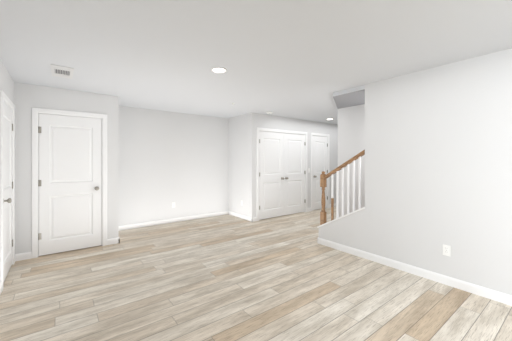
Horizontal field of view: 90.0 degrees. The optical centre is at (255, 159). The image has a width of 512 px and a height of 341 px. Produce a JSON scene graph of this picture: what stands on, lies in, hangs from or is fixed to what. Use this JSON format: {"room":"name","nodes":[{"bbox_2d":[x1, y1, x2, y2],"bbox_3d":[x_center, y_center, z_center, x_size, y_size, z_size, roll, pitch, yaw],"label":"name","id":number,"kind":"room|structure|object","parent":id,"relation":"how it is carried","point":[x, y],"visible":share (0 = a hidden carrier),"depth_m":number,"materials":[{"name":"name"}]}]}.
{"room":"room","nodes":[
{"label":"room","id":0,"kind":"room"},
{"bbox_2d":[0,59,13,103],"bbox_3d":[-0.952,0.160,0.323,0.120,2.440,8.110,0,0,-37],"label":"wall","id":1,"kind":"structure","parent":0,"point":[6,84],"depth_m":3.00,"materials":[{"name":"grey paint"}]},
{"bbox_2d":[0,90,14,290],"bbox_3d":[-2.962,0.321,3.063,0.016,2.118,0.917,0,0,-37],"label":"door frame","id":2,"kind":"structure","parent":1,"relation":"attached to","point":[5,98],"depth_m":2.75,"materials":[{"name":"white wood"}]},
{"bbox_2d":[4,102,12,280],"bbox_3d":[-2.986,0.354,3.050,0.179,2.029,0.770,0,0,-37],"label":"door","id":3,"kind":"structure","parent":1,"relation":"in","point":[8,185],"depth_m":3.10,"materials":[{"name":"white wood"}]},
{"bbox_2d":[14,82,118,253],"bbox_3d":[-2.826,0.160,3.919,1.270,2.440,0.120,0,0,-37],"label":"wall","id":4,"kind":"structure","parent":0,"point":[27,97],"depth_m":3.65,"materials":[{"name":"grey paint"}]},
{"bbox_2d":[32,107,106,257],"bbox_3d":[-2.815,0.321,3.917,0.922,2.118,0.136,0,0,-37],"label":"door frame","id":5,"kind":"structure","parent":4,"relation":"attached to","point":[35,111],"depth_m":3.64,"materials":[{"name":"white wood"}]},
{"bbox_2d":[38,114,101,255],"bbox_3d":[-2.799,0.354,3.889,0.775,2.029,0.179,0,0,-37],"label":"door","id":6,"kind":"structure","parent":4,"relation":"in","point":[70,183],"depth_m":3.86,"materials":[{"name":"white wood"}]},
{"bbox_2d":[119,106,227,225],"bbox_3d":[-1.734,0.160,5.799,2.750,2.440,0.120,0,0,-37],"label":"wall","id":7,"kind":"structure","parent":0,"point":[168,158],"depth_m":5.60,"materials":[{"name":"grey paint"}]},
{"bbox_2d":[119,211,227,230],"bbox_3d":[-1.741,1.332,5.710,2.634,0.096,0.016,0,0,-37],"label":"baseboard","id":8,"kind":"structure","parent":7,"relation":"attached to","point":[158,222],"depth_m":5.60,"materials":[{"name":"white wood"}]},
{"bbox_2d":[228,113,255,216],"bbox_3d":[-0.349,0.160,6.153,0.120,2.440,1.000,0,0,-37],"label":"wall","id":9,"kind":"structure","parent":0,"point":[242,157],"depth_m":6.01,"materials":[{"name":"grey paint"}]},
{"bbox_2d":[228,210,253,221],"bbox_3d":[-0.377,1.332,6.103,0.042,0.096,0.982,0,0,-37],"label":"baseboard","id":10,"kind":"structure","parent":9,"relation":"attached to","point":[251,219],"depth_m":6.02,"materials":[{"name":"white wood"}]},
{"bbox_2d":[0,207,511,340],"bbox_3d":[1.437,1.440,2.747,9.020,0.120,9.060,0,0,-37],"label":"floor","id":11,"kind":"structure","parent":0,"point":[228,277],"depth_m":2.63,"materials":[{"name":"brown wood"}]},
{"bbox_2d":[0,0,511,124],"bbox_3d":[1.437,-1.120,2.748,9.020,0.120,9.060,0,0,-37],"label":"ceiling","id":12,"kind":"structure","parent":0,"point":[164,55],"depth_m":2.39,"materials":[{"name":"white paint"}]},
{"bbox_2d":[51,64,73,78],"bbox_3d":[-2.329,-1.056,3.079,0.210,0.007,0.480,0,0,-37],"label":"ceiling vent","id":13,"kind":"object","parent":12,"relation":"in","point":[61,71],"visible":1,"depth_m":3.06,"materials":[{"name":"white metal"}]},
{"bbox_2d":[211,67,226,72],"bbox_3d":[-0.436,-1.055,3.015,0.196,0.010,0.196,0,0,-37],"label":"recessed light","id":14,"kind":"object","parent":12,"relation":"in","point":[218,70],"visible":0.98,"depth_m":3.00,"materials":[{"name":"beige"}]},
{"bbox_2d":[256,113,337,216],"bbox_3d":[1.475,0.160,6.994,3.800,2.440,0.120,0,0,-37],"label":"wall","id":15,"kind":"structure","parent":0,"point":[280,123],"depth_m":6.87,"materials":[{"name":"grey paint"}]},
{"bbox_2d":[259,131,283,219],"bbox_3d":[0.366,0.354,6.095,0.779,2.029,0.179,0,0,-37],"label":"door","id":16,"kind":"structure","parent":15,"relation":"in","point":[271,174],"depth_m":6.07,"materials":[{"name":"white wood"}]},
{"bbox_2d":[257,127,306,220],"bbox_3d":[0.694,0.321,6.311,1.702,2.118,0.016,0,0,-37],"label":"door frame","id":17,"kind":"structure","parent":15,"relation":"attached to","point":[280,131],"depth_m":6.11,"materials":[{"name":"white wood"}]},
{"bbox_2d":[284,133,305,214],"bbox_3d":[0.989,0.354,6.571,0.780,2.029,0.179,0,0,-37],"label":"door","id":18,"kind":"structure","parent":15,"relation":"in","point":[294,175],"depth_m":6.55,"materials":[{"name":"white wood"}]},
{"bbox_2d":[313,136,327,209],"bbox_3d":[1.793,0.354,7.186,0.655,2.029,0.179,0,0,-37],"label":"door","id":19,"kind":"structure","parent":15,"relation":"in","point":[320,154],"depth_m":7.15,"materials":[{"name":"white wood"}]},
{"bbox_2d":[311,133,329,210],"bbox_3d":[1.807,0.321,7.162,0.802,2.118,0.016,0,0,-37],"label":"door frame","id":20,"kind":"structure","parent":15,"relation":"attached to","point":[318,134],"depth_m":7.05,"materials":[{"name":"white wood"}]},
{"bbox_2d":[333,85,364,108],"bbox_3d":[1.782,-1.027,4.008,0.896,0.064,1.798,0,0,-37],"label":"ceiling","id":21,"kind":"structure","parent":0,"point":[350,97],"depth_m":4.08,"materials":[{"name":"white paint"}]},
{"bbox_2d":[338,104,364,216],"bbox_3d":[3.530,-1.070,2.561,0.120,4.900,6.220,0,0,-37],"label":"wall","id":22,"kind":"structure","parent":0,"point":[351,131],"depth_m":4.76,"materials":[{"name":"grey paint"}]},
{"bbox_2d":[319,48,511,294],"bbox_3d":[2.894,0.160,1.911,0.120,2.440,5.960,0,0,-37],"label":"wall","id":23,"kind":"structure","parent":0,"point":[438,157],"depth_m":2.87,"materials":[{"name":"grey paint"}]},
{"bbox_2d":[317,207,364,227],"bbox_3d":[1.326,0.891,3.962,0.148,0.467,0.824,0,0,-37],"label":"trim","id":24,"kind":"structure","parent":23,"relation":"on","point":[341,217],"depth_m":3.88,"materials":[{"name":"white wood"}]},
{"bbox_2d":[320,149,364,224],"bbox_3d":[1.335,0.452,3.951,0.091,1.250,0.816,0,0,-37],"label":"stair railing","id":25,"kind":"object","parent":24,"relation":"on","point":[323,185],"visible":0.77,"depth_m":3.99,"materials":[{"name":"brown wood"}]},
{"bbox_2d":[317,237,511,305],"bbox_3d":[2.812,1.332,1.931,0.042,0.096,5.856,0,0,-37],"label":"baseboard","id":26,"kind":"structure","parent":23,"relation":"attached to","point":[497,296],"depth_m":2.97,"materials":[{"name":"white wood"}]},
{"bbox_2d":[443,244,450,256],"bbox_3d":[2.109,1.000,2.833,0.008,0.116,0.072,0,0,-37],"label":"electrical outlet","id":27,"kind":"object","parent":23,"relation":"attached to","point":[446,250],"visible":1,"depth_m":2.82,"materials":[{"name":"white plastic"}]}
]}

